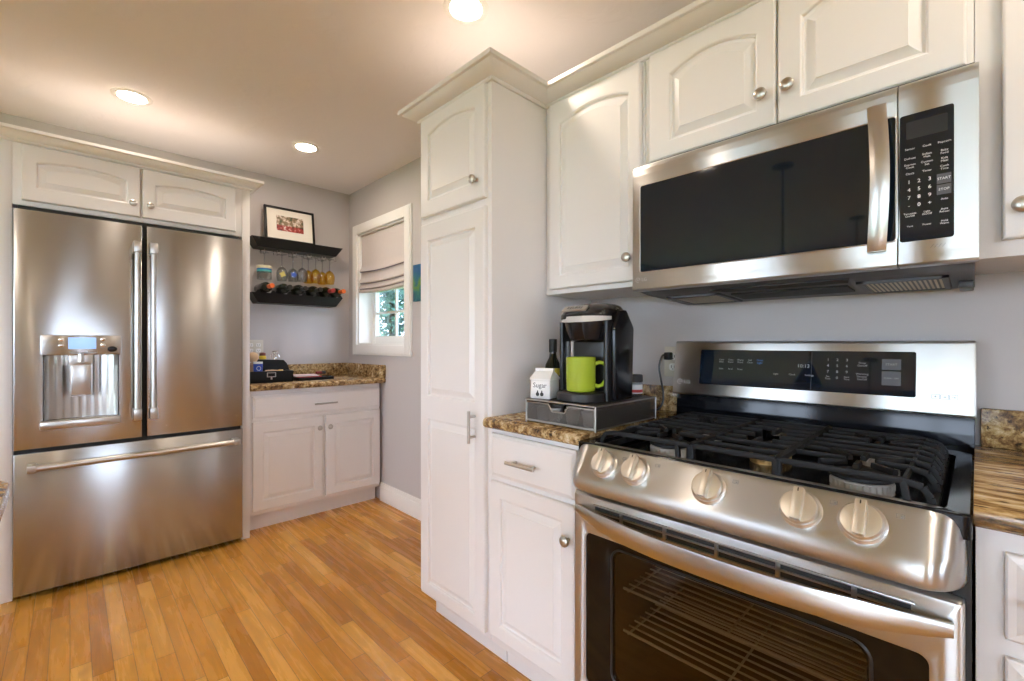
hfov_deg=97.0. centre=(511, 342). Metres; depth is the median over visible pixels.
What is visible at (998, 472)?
countertop
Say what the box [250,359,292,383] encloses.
desk organizer
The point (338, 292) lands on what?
wine bottle
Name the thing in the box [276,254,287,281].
wine glass
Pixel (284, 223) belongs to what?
photograph
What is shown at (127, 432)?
refrigerator
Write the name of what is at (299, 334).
wall
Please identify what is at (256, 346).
wall outlet
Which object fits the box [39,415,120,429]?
shelf
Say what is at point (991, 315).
wall
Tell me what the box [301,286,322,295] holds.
wine bottle
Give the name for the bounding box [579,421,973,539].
cooktop
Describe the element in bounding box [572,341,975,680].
range
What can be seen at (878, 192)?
microwave
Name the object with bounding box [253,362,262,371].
cup
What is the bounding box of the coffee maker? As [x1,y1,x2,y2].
[557,303,633,403]
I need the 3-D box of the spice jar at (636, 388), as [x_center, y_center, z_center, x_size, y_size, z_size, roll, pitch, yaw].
[0.430,0.147,1.586,0.055,0.076,0.055,0,0,-44]
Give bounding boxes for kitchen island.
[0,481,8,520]
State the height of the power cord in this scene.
0.225 m
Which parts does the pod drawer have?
drawer, panel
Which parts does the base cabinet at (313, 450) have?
door, drawer, handle, door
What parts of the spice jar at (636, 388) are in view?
lid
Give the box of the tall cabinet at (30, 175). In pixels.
[0,138,249,603]
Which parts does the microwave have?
filter frame, door, handle, filter frame, control panel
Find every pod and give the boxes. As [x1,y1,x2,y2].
[549,406,561,420]
[550,404,563,411]
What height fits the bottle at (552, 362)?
0.276 m
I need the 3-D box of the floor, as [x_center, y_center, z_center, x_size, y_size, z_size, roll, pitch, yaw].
[-1.374,1.200,-0.607,6.425,0.060,6.490,0,0,-44]
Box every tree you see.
[380,288,403,335]
[381,296,403,335]
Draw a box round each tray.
[250,369,292,383]
[293,375,333,380]
[557,389,604,403]
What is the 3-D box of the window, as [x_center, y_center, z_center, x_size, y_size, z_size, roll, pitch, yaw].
[-0.927,-0.427,3.449,0.200,1.041,0.884,0,0,-44]
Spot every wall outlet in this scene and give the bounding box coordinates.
[250,340,262,354]
[664,347,675,376]
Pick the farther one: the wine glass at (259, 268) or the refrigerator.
the wine glass at (259, 268)
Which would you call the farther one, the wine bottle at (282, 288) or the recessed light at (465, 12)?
the wine bottle at (282, 288)
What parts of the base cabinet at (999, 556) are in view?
drawer, drawer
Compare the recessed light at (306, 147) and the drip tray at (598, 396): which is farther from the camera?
the recessed light at (306, 147)
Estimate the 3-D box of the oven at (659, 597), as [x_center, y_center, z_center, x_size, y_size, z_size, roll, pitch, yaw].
[0.543,0.685,1.077,0.428,0.559,0.760,0,0,-44]
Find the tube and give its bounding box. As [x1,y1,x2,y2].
[315,371,325,373]
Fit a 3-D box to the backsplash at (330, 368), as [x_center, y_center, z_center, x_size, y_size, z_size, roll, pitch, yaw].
[-1.675,0.210,3.448,0.862,0.096,0.023,0,0,-44]
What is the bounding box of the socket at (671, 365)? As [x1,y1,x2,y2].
[669,363,674,369]
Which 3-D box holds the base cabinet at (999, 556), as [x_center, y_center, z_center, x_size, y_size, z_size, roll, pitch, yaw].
[1.238,0.733,0.649,0.650,0.874,0.801,0,0,-44]
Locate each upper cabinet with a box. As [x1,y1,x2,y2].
[547,61,647,299]
[646,0,974,163]
[975,0,1023,274]
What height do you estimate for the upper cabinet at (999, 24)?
0.805 m
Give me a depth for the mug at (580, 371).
1.40 m
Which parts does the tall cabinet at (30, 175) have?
panel, door, knob, knob, door, panel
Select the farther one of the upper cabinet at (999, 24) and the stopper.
the stopper
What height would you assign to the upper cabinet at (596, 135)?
0.790 m
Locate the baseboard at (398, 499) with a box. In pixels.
[380,482,420,520]
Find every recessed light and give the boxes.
[110,87,152,105]
[291,141,319,152]
[443,0,487,24]
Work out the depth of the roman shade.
3.39 m
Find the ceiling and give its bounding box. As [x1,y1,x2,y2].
[0,0,695,194]
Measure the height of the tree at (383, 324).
6.265 m
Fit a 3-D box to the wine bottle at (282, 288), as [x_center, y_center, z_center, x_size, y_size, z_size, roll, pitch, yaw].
[-1.651,-0.392,3.268,0.073,0.073,0.300,0,0,-44]
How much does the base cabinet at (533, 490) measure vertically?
0.874 m
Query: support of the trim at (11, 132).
attached to the tall cabinet at (30, 175)
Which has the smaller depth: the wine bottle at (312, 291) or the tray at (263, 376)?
the tray at (263, 376)
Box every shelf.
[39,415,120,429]
[250,235,341,262]
[250,289,342,307]
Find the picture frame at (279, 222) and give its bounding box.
[263,204,314,243]
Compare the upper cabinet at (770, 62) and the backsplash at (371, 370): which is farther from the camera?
the backsplash at (371, 370)
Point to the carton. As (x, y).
(544, 381)
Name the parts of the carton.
lid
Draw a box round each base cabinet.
[250,383,379,529]
[491,429,578,680]
[975,527,1023,680]
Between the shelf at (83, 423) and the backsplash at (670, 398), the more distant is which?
the shelf at (83, 423)
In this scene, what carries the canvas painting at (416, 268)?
attached to the wall at (991, 315)
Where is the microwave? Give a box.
[632,62,978,304]
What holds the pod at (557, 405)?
in the pod drawer
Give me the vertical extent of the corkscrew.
0.059 m
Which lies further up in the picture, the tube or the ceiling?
the ceiling
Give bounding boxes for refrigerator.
[12,205,242,597]
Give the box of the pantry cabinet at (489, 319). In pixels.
[421,81,590,661]
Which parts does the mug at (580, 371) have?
handle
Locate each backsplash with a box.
[287,363,346,376]
[347,362,385,377]
[618,383,676,411]
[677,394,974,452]
[981,408,1023,450]
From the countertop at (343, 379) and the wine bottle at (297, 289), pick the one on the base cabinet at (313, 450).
the countertop at (343, 379)
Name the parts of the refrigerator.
door, kick plate, freezer drawer, handle, handle, door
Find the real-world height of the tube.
0.022 m
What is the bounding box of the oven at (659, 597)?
[575,490,964,680]
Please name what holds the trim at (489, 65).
attached to the pantry cabinet at (489, 319)
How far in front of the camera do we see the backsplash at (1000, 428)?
1.11 m
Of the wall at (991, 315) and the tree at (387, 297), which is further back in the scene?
the tree at (387, 297)
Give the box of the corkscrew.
[270,351,279,358]
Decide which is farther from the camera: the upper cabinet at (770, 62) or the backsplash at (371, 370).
the backsplash at (371, 370)
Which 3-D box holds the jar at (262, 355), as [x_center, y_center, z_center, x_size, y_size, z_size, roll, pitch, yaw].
[-1.691,0.087,3.072,0.044,0.046,0.044,0,0,-44]
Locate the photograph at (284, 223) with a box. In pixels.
[276,215,303,233]
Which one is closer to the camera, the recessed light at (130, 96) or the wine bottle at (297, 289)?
the recessed light at (130, 96)
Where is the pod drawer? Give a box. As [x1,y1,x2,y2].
[526,394,655,432]
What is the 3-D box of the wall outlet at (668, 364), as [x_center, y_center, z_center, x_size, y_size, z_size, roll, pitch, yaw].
[0.620,0.072,1.743,0.008,0.116,0.072,0,0,-44]
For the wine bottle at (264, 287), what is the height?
0.073 m
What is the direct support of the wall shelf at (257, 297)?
attached to the wall at (299, 334)
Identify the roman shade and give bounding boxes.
[359,222,403,292]
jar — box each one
[259,352,265,358]
[632,374,642,396]
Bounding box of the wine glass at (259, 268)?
[256,251,271,278]
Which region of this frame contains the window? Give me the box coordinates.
[353,203,411,356]
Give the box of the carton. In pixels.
[530,368,559,398]
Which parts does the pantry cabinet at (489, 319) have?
door, door, handle, knob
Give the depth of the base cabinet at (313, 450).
3.02 m
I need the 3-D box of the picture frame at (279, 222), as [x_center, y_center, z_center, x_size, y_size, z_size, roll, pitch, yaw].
[-1.660,-0.876,3.388,0.352,0.258,0.057,0,0,-44]
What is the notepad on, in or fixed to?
on the serving tray at (323, 377)
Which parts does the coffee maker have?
arm, lid, arm, water tank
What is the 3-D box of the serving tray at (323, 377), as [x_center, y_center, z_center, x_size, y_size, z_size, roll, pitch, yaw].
[-1.399,0.247,3.191,0.110,0.022,0.245,0,0,42]
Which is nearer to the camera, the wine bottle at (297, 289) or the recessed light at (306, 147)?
the recessed light at (306, 147)
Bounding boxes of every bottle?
[254,282,274,292]
[271,283,292,293]
[288,285,307,294]
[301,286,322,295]
[315,287,335,296]
[331,288,345,297]
[545,339,559,403]
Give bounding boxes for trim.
[0,122,263,194]
[398,0,762,124]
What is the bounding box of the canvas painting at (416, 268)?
[413,264,420,301]
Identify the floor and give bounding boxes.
[0,497,530,680]
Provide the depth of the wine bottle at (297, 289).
3.30 m
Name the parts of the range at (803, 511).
knob, knob, burner, knob, control panel, burner, knob, display panel, burner, knob, burner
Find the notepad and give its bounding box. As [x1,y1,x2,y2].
[293,374,321,377]
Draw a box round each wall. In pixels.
[0,112,348,363]
[349,157,1023,680]
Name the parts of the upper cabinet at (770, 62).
door, knob, knob, door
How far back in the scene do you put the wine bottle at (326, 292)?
3.44 m
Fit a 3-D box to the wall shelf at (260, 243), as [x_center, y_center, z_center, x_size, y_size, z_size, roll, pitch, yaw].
[-1.621,-0.696,3.413,0.646,0.102,0.149,0,0,-44]
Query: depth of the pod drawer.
1.42 m
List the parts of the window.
sash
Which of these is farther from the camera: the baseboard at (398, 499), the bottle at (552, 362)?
the baseboard at (398, 499)
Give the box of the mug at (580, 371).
[566,357,603,392]
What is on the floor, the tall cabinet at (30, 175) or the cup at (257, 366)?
the tall cabinet at (30, 175)
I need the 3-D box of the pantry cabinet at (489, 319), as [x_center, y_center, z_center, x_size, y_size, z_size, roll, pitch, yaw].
[-0.037,0.095,1.955,0.650,2.150,0.450,0,0,-44]
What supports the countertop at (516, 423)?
on the base cabinet at (533, 490)
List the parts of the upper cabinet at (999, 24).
door, knob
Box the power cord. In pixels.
[634,352,672,411]
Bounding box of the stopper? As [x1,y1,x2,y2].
[250,352,258,371]
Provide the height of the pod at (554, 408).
0.044 m
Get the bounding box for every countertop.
[250,374,385,391]
[483,405,676,445]
[974,445,1023,535]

